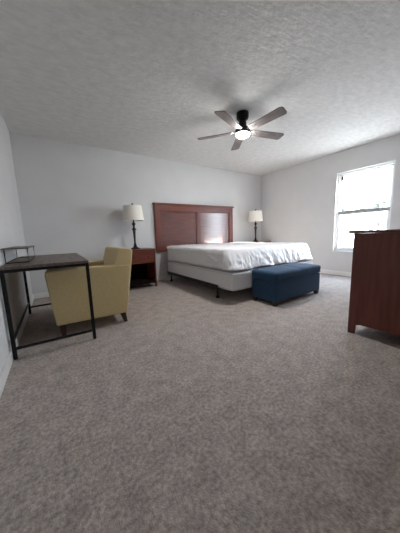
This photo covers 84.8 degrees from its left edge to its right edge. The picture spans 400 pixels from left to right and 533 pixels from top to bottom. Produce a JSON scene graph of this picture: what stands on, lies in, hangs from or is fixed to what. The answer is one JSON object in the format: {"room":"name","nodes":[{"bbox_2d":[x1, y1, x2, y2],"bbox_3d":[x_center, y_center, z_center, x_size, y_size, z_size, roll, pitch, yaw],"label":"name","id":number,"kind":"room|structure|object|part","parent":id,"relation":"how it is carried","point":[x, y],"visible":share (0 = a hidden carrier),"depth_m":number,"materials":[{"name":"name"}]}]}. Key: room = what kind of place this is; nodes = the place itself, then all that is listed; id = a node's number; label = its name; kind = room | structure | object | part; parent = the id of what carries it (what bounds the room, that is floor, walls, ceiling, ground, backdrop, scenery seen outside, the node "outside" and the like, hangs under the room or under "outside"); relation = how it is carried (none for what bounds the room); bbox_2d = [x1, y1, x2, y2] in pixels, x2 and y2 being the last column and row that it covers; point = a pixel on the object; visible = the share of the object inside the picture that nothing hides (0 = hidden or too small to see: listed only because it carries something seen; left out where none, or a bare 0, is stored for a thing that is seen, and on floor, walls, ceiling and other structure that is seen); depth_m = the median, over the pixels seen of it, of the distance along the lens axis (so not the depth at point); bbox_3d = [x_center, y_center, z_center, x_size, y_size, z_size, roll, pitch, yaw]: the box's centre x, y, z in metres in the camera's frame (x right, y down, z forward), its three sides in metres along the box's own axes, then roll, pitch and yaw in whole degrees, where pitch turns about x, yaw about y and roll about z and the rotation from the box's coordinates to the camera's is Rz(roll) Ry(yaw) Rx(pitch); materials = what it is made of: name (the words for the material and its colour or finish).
{"room":"bedroom","nodes":[
{"label":"bedroom","id":0,"kind":"room"},
{"bbox_2d":[0,112,31,374],"bbox_3d":[-1.130,-0.394,0.859,0.120,2.640,5.989,-7,10,-33],"label":"wall","id":1,"kind":"structure","parent":0,"point":[11,227],"depth_m":2.31,"materials":[{"name":"paint"}]},
{"bbox_2d":[0,294,33,397],"bbox_3d":[-1.038,0.765,1.064,0.012,0.082,5.749,-7,10,-33],"label":"baseboard","id":2,"kind":"structure","parent":1,"relation":"attached to","point":[4,374],"depth_m":1.61,"materials":[{"name":"white wood"}]},
{"bbox_2d":[9,132,260,293],"bbox_3d":[-0.518,-0.974,4.738,5.227,2.640,0.120,-7,10,-33],"label":"wall","id":3,"kind":"structure","parent":0,"point":[72,197],"depth_m":3.84,"materials":[{"name":"paint"}]},
{"bbox_2d":[33,275,178,298],"bbox_3d":[-0.445,0.199,4.852,5.203,0.082,0.012,-7,10,-33],"label":"baseboard","id":4,"kind":"structure","parent":3,"relation":"attached to","point":[44,294],"depth_m":3.54,"materials":[{"name":"white wood"}]},
{"bbox_2d":[152,202,233,251],"bbox_3d":[-0.042,-0.882,4.921,2.064,0.975,0.077,-7,10,-32],"label":"headboard","id":5,"kind":"object","parent":3,"relation":"attached to","point":[175,224],"visible":0.84,"depth_m":4.82,"materials":[{"name":"brown wood"}]},
{"bbox_3d":[-0.439,-0.810,4.682,0.868,0.727,0.014,-7,10,-32],"label":"panel moulding","id":6,"kind":"part","parent":5,"relation":"part of","materials":[{"name":"brown wood"}]},
{"bbox_3d":[-0.057,-1.349,4.853,2.064,0.030,0.077,-7,10,-32],"label":"cap rail","id":7,"kind":"part","parent":5,"relation":"part of","materials":[{"name":"brown wood"}]},
{"bbox_3d":[-0.061,-1.276,4.874,1.804,0.120,0.051,-7,10,-32],"label":"rail","id":8,"kind":"part","parent":5,"relation":"part of","materials":[{"name":"brown wood"}]},
{"bbox_3d":[-0.055,-0.870,4.943,2.000,0.945,0.029,-7,10,-32],"label":"panel","id":9,"kind":"part","parent":5,"relation":"part of","materials":[{"name":"brown wood"}]},
{"bbox_3d":[0.351,-0.906,5.174,0.868,0.727,0.014,-7,10,-32],"label":"panel moulding","id":10,"kind":"part","parent":5,"relation":"part of","materials":[{"name":"brown wood"}]},
{"bbox_2d":[0,273,399,532],"bbox_3d":[1.139,0.582,2.490,5.227,0.100,5.749,-7,10,-33],"label":"floor","id":11,"kind":"structure","parent":0,"point":[198,411],"depth_m":1.11,"materials":[{"name":"carpet"}]},
{"bbox_2d":[0,253,95,359],"bbox_3d":[-1.566,0.271,2.339,0.591,0.728,1.295,-7,10,-33],"label":"desk","id":12,"kind":"object","parent":11,"relation":"on","point":[51,261],"visible":0.87,"depth_m":1.85,"materials":[{"name":"brown wood"}]},
{"bbox_3d":[-1.453,0.372,1.663,0.026,0.698,0.026,-7,10,-33],"label":"leg","id":13,"kind":"part","parent":12,"relation":"part of","materials":[{"name":"black metal"}]},
{"bbox_2d":[1,245,34,263],"bbox_3d":[-1.746,-0.129,2.143,0.178,0.130,0.740,-7,10,-33],"label":"shelf","id":14,"kind":"object","parent":12,"relation":"on","point":[33,246],"visible":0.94,"depth_m":1.90,"materials":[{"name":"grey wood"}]},
{"bbox_3d":[-1.558,-0.088,1.862,0.163,0.117,0.009,-7,10,-33],"label":"wire leg","id":15,"kind":"part","parent":14,"relation":"part of","materials":[{"name":"black metal"}]},
{"bbox_3d":[-1.795,0.519,2.217,0.016,0.017,1.239,-7,10,-33],"label":"rail","id":16,"kind":"part","parent":12,"relation":"part of","materials":[{"name":"black metal"}]},
{"bbox_3d":[-2.150,0.243,2.711,0.026,0.698,0.026,-7,10,-33],"label":"leg","id":17,"kind":"part","parent":12,"relation":"part of","materials":[{"name":"black metal"}]},
{"bbox_3d":[-1.906,0.482,2.903,0.539,0.020,0.018,-7,10,-33],"label":"rail","id":18,"kind":"part","parent":12,"relation":"part of","materials":[{"name":"black metal"}]},
{"bbox_3d":[-1.228,0.010,1.768,0.539,0.024,0.026,-7,10,-33],"label":"rail","id":19,"kind":"part","parent":12,"relation":"part of","materials":[{"name":"black metal"}]},
{"bbox_3d":[-1.209,0.612,1.855,0.539,0.020,0.018,-7,10,-33],"label":"rail","id":20,"kind":"part","parent":12,"relation":"part of","materials":[{"name":"black metal"}]},
{"bbox_3d":[-0.982,0.313,1.969,0.026,0.698,0.026,-7,10,-33],"label":"leg","id":21,"kind":"part","parent":12,"relation":"part of","materials":[{"name":"black metal"}]},
{"bbox_2d":[44,246,131,335],"bbox_3d":[-1.230,0.201,2.468,0.794,0.808,0.698,-7,10,-33],"label":"armchair","id":22,"kind":"object","parent":11,"relation":"on","point":[67,287],"visible":0.95,"depth_m":2.18,"materials":[{"name":"fabric"}]},
{"bbox_3d":[-1.307,0.604,2.099,0.058,0.122,0.058,-7,10,-33],"label":"leg","id":23,"kind":"part","parent":22,"relation":"part of","materials":[{"name":"brown wood"}]},
{"bbox_3d":[-1.407,0.203,2.702,0.753,0.528,0.115,-7,10,-33],"label":"arm","id":24,"kind":"part","parent":22,"relation":"part of","materials":[{"name":"fabric"}]},
{"bbox_3d":[-1.086,0.263,2.219,0.753,0.528,0.115,-7,10,-33],"label":"arm","id":25,"kind":"part","parent":22,"relation":"part of","materials":[{"name":"fabric"}]},
{"bbox_3d":[-1.012,0.117,2.603,0.265,0.693,0.690,-7,10,-33],"label":"backrest","id":26,"kind":"part","parent":22,"relation":"part of","materials":[{"name":"fabric"}]},
{"bbox_3d":[-0.840,0.545,2.403,0.076,0.122,0.058,-7,10,-33],"label":"leg","id":27,"kind":"part","parent":22,"relation":"part of","materials":[{"name":"brown wood"}]},
{"bbox_2d":[130,248,156,285],"bbox_3d":[-1.137,0.030,4.009,0.584,0.700,0.433,-7,10,-33],"label":"nightstand","id":28,"kind":"object","parent":11,"relation":"on","point":[143,264],"visible":0.62,"depth_m":4.00,"materials":[{"name":"brown wood"}]},
{"bbox_2d":[122,203,143,248],"bbox_3d":[-1.186,-0.720,3.928,0.372,0.810,0.372,-7,10,-33],"label":"table lamp","id":29,"kind":"object","parent":28,"relation":"on","point":[131,212],"visible":0.99,"depth_m":3.77,"materials":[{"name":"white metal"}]},
{"bbox_3d":[-1.194,-0.946,3.895,0.372,0.257,0.372,-7,10,-33],"label":"lamp shade","id":30,"kind":"part","parent":29,"relation":"part of","materials":[{"name":"beige fabric"}]},
{"bbox_3d":[-1.253,-0.021,4.178,0.514,0.589,0.010,-7,10,-33],"label":"panel","id":31,"kind":"part","parent":28,"relation":"part of","materials":[{"name":"brown wood"}]},
{"bbox_2d":[130,277,153,283],"bbox_3d":[-1.137,0.270,4.055,0.514,0.023,0.378,-7,10,-33],"label":"shelf","id":32,"kind":"object","parent":28,"relation":"attached to","point":[133,280],"depth_m":4.04,"materials":[{"name":"brown wood"}]},
{"bbox_3d":[-1.138,-0.177,3.970,0.508,0.216,0.354,-7,10,-33],"label":"drawer","id":33,"kind":"part","parent":28,"relation":"part of","materials":[{"name":"brown wood"}]},
{"bbox_3d":[-0.921,0.013,4.170,0.022,0.674,0.400,-7,10,-33],"label":"panel","id":34,"kind":"part","parent":28,"relation":"part of","materials":[{"name":"brown wood"}]},
{"bbox_2d":[167,271,219,297],"bbox_3d":[0.594,0.179,4.330,1.923,0.205,1.681,-7,10,-33],"label":"frame","id":35,"kind":"object","parent":11,"relation":"on","point":[168,272],"visible":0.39,"depth_m":3.58,"materials":[{"name":"black metal"}]},
{"bbox_3d":[-0.187,0.203,3.809,0.050,0.055,1.673,-7,10,-33],"label":"rail","id":36,"kind":"part","parent":35,"relation":"part of","materials":[{"name":"black metal"}]},
{"bbox_2d":[168,260,312,290],"bbox_3d":[0.671,0.012,4.179,1.915,0.248,1.990,-7,10,-33],"label":"box spring","id":37,"kind":"object","parent":35,"relation":"on","point":[240,279],"visible":0.34,"depth_m":3.17,"materials":[{"name":"white fabric"}]},
{"bbox_2d":[167,248,302,271],"bbox_3d":[0.645,-0.262,4.165,1.919,0.294,1.924,-7,10,-33],"label":"mattress","id":38,"kind":"object","parent":37,"relation":"on","point":[197,258],"visible":0.21,"depth_m":3.59,"materials":[{"name":"white fabric"}]},
{"bbox_2d":[167,242,312,270],"bbox_3d":[0.680,-0.272,4.115,2.026,0.312,1.939,-7,10,-33],"label":"sheet","id":39,"kind":"object","parent":38,"relation":"on","point":[235,256],"visible":1,"depth_m":3.31,"materials":[{"name":"white fabric"}]},
{"bbox_2d":[252,263,320,306],"bbox_3d":[1.243,0.212,3.123,1.031,0.445,0.425,-7,10,-33],"label":"storage bench","id":40,"kind":"object","parent":11,"relation":"on","point":[275,284],"visible":1,"depth_m":2.89,"materials":[{"name":"blue fabric"}]},
{"bbox_3d":[1.239,0.054,3.099,1.026,0.126,0.421,-7,10,-33],"label":"lid","id":41,"kind":"part","parent":40,"relation":"part of","materials":[{"name":"blue fabric"}]},
{"bbox_2d":[347,229,399,335],"bbox_3d":[1.955,0.105,2.068,1.225,0.913,0.528,-7,10,-33],"label":"dresser","id":42,"kind":"object","parent":11,"relation":"on","point":[374,303],"visible":1,"depth_m":1.77,"materials":[{"name":"brown wood"}]},
{"bbox_3d":[1.498,-0.299,5.710,0.584,0.700,0.433,-7,10,-33],"label":"nightstand","id":43,"kind":"object","parent":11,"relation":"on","visible":0},
{"bbox_2d":[248,209,262,241],"bbox_3d":[1.404,-1.033,5.528,0.372,0.810,0.372,-7,10,-33],"label":"table lamp","id":44,"kind":"object","parent":43,"relation":"on","point":[255,216],"visible":1,"depth_m":5.37,"materials":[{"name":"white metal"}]},
{"bbox_3d":[1.397,-1.259,5.495,0.372,0.257,0.372,-7,10,-33],"label":"lamp shade","id":45,"kind":"part","parent":44,"relation":"part of","materials":[{"name":"beige fabric"}]},
{"bbox_2d":[0,0,399,175],"bbox_3d":[1.060,-1.930,2.127,5.227,0.100,5.749,-7,10,-33],"label":"ceiling","id":46,"kind":"structure","parent":0,"point":[150,78],"depth_m":2.10,"materials":[{"name":"white paint"}]},
{"bbox_2d":[197,106,286,150],"bbox_3d":[0.574,-1.812,2.782,1.175,0.292,1.142,-7,10,-33],"label":"ceiling fan","id":47,"kind":"object","parent":46,"relation":"hanging from","point":[242,131],"visible":1,"depth_m":2.75,"materials":[{"name":"grey wood"}]},
{"bbox_3d":[0.200,-1.745,2.936,0.490,0.008,0.136,1,21,18],"label":"blade","id":48,"kind":"part","parent":47,"relation":"part of","materials":[{"name":"wood"}]},
{"bbox_3d":[0.336,-1.691,2.531,0.136,0.008,0.490,18,18,32],"label":"blade","id":49,"kind":"part","parent":47,"relation":"part of","materials":[{"name":"grey wood"}]},
{"bbox_3d":[0.547,-1.793,3.189,0.136,0.008,0.490,-14,8,2],"label":"blade","id":50,"kind":"part","parent":47,"relation":"part of","materials":[{"name":"grey wood"}]},
{"bbox_2d":[236,131,248,138],"bbox_3d":[0.551,-1.691,2.833,0.166,0.040,0.166,-7,10,-33],"label":"diffuser","id":51,"kind":"object","parent":47,"relation":"attached to","point":[240,134],"depth_m":2.79,"materials":[{"name":"white glass"}]},
{"bbox_3d":[0.897,-1.768,2.939,0.490,0.008,0.136,-4,-3,-18],"label":"blade","id":52,"kind":"part","parent":47,"relation":"part of","materials":[{"name":"grey wood"}]},
{"bbox_3d":[0.767,-1.705,2.533,0.136,0.008,0.490,7,1,-37],"label":"blade","id":53,"kind":"part","parent":47,"relation":"part of","materials":[{"name":"grey wood"}]},
{"bbox_2d":[261,134,399,272],"bbox_3d":[2.824,-1.048,4.515,0.120,2.640,4.159,-7,10,-33],"label":"wall","id":54,"kind":"structure","parent":0,"point":[299,202],"depth_m":4.77,"materials":[{"name":"paint"}]},
{"bbox_2d":[319,269,350,276],"bbox_3d":[2.806,0.125,4.648,0.012,0.082,3.919,-7,10,-33],"label":"baseboard","id":55,"kind":"structure","parent":54,"relation":"attached to","point":[321,270],"depth_m":4.58,"materials":[{"name":"white wood"}]},
{"bbox_2d":[332,161,395,252],"bbox_3d":[3.056,-1.044,4.136,0.144,1.561,0.929,-7,10,-33],"label":"window","id":56,"kind":"structure","parent":54,"relation":"in","point":[339,212],"depth_m":4.24,"materials":[{"name":"white plastic"}]},
{"bbox_3d":[3.088,-0.706,4.199,0.026,0.757,0.835,-7,10,-33],"label":"sash","id":57,"kind":"part","parent":56,"relation":"part of","materials":[{"name":"white plastic"}]},
{"bbox_3d":[3.074,-1.049,4.147,0.034,0.062,0.831,-7,10,-33],"label":"meeting rail","id":58,"kind":"part","parent":56,"relation":"part of","materials":[{"name":"grey plastic"}]},
{"bbox_3d":[3.089,-1.419,4.112,0.022,0.747,0.835,-7,10,-33],"label":"sash","id":59,"kind":"part","parent":56,"relation":"part of","materials":[{"name":"white plastic"}]},
{"label":"outside","id":60,"kind":"structure","parent":0,"visible":0},
{"bbox_2d":[339,239,353,247],"bbox_3d":[16.599,-1.314,15.716,35.008,0.100,40.000,-7,10,-33],"label":"ground","id":61,"kind":"structure","parent":60,"point":[344,242],"depth_m":23.78,"materials":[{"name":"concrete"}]},
{"bbox_2d":[339,193,366,243],"bbox_3d":[14.803,-4.868,22.842,3.434,5.010,3.963,-7,10,-33],"label":"tree","id":62,"kind":"object","parent":61,"relation":"on","point":[350,202],"visible":0.45,"depth_m":21.41,"materials":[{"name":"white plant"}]},
{"bbox_2d":[361,187,390,229],"bbox_3d":[21.468,-6.142,26.350,3.724,6.109,3.804,-7,10,-33],"label":"tree","id":63,"kind":"object","parent":61,"relation":"on","point":[374,220],"visible":0.67,"depth_m":25.83,"materials":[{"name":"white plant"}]}
]}

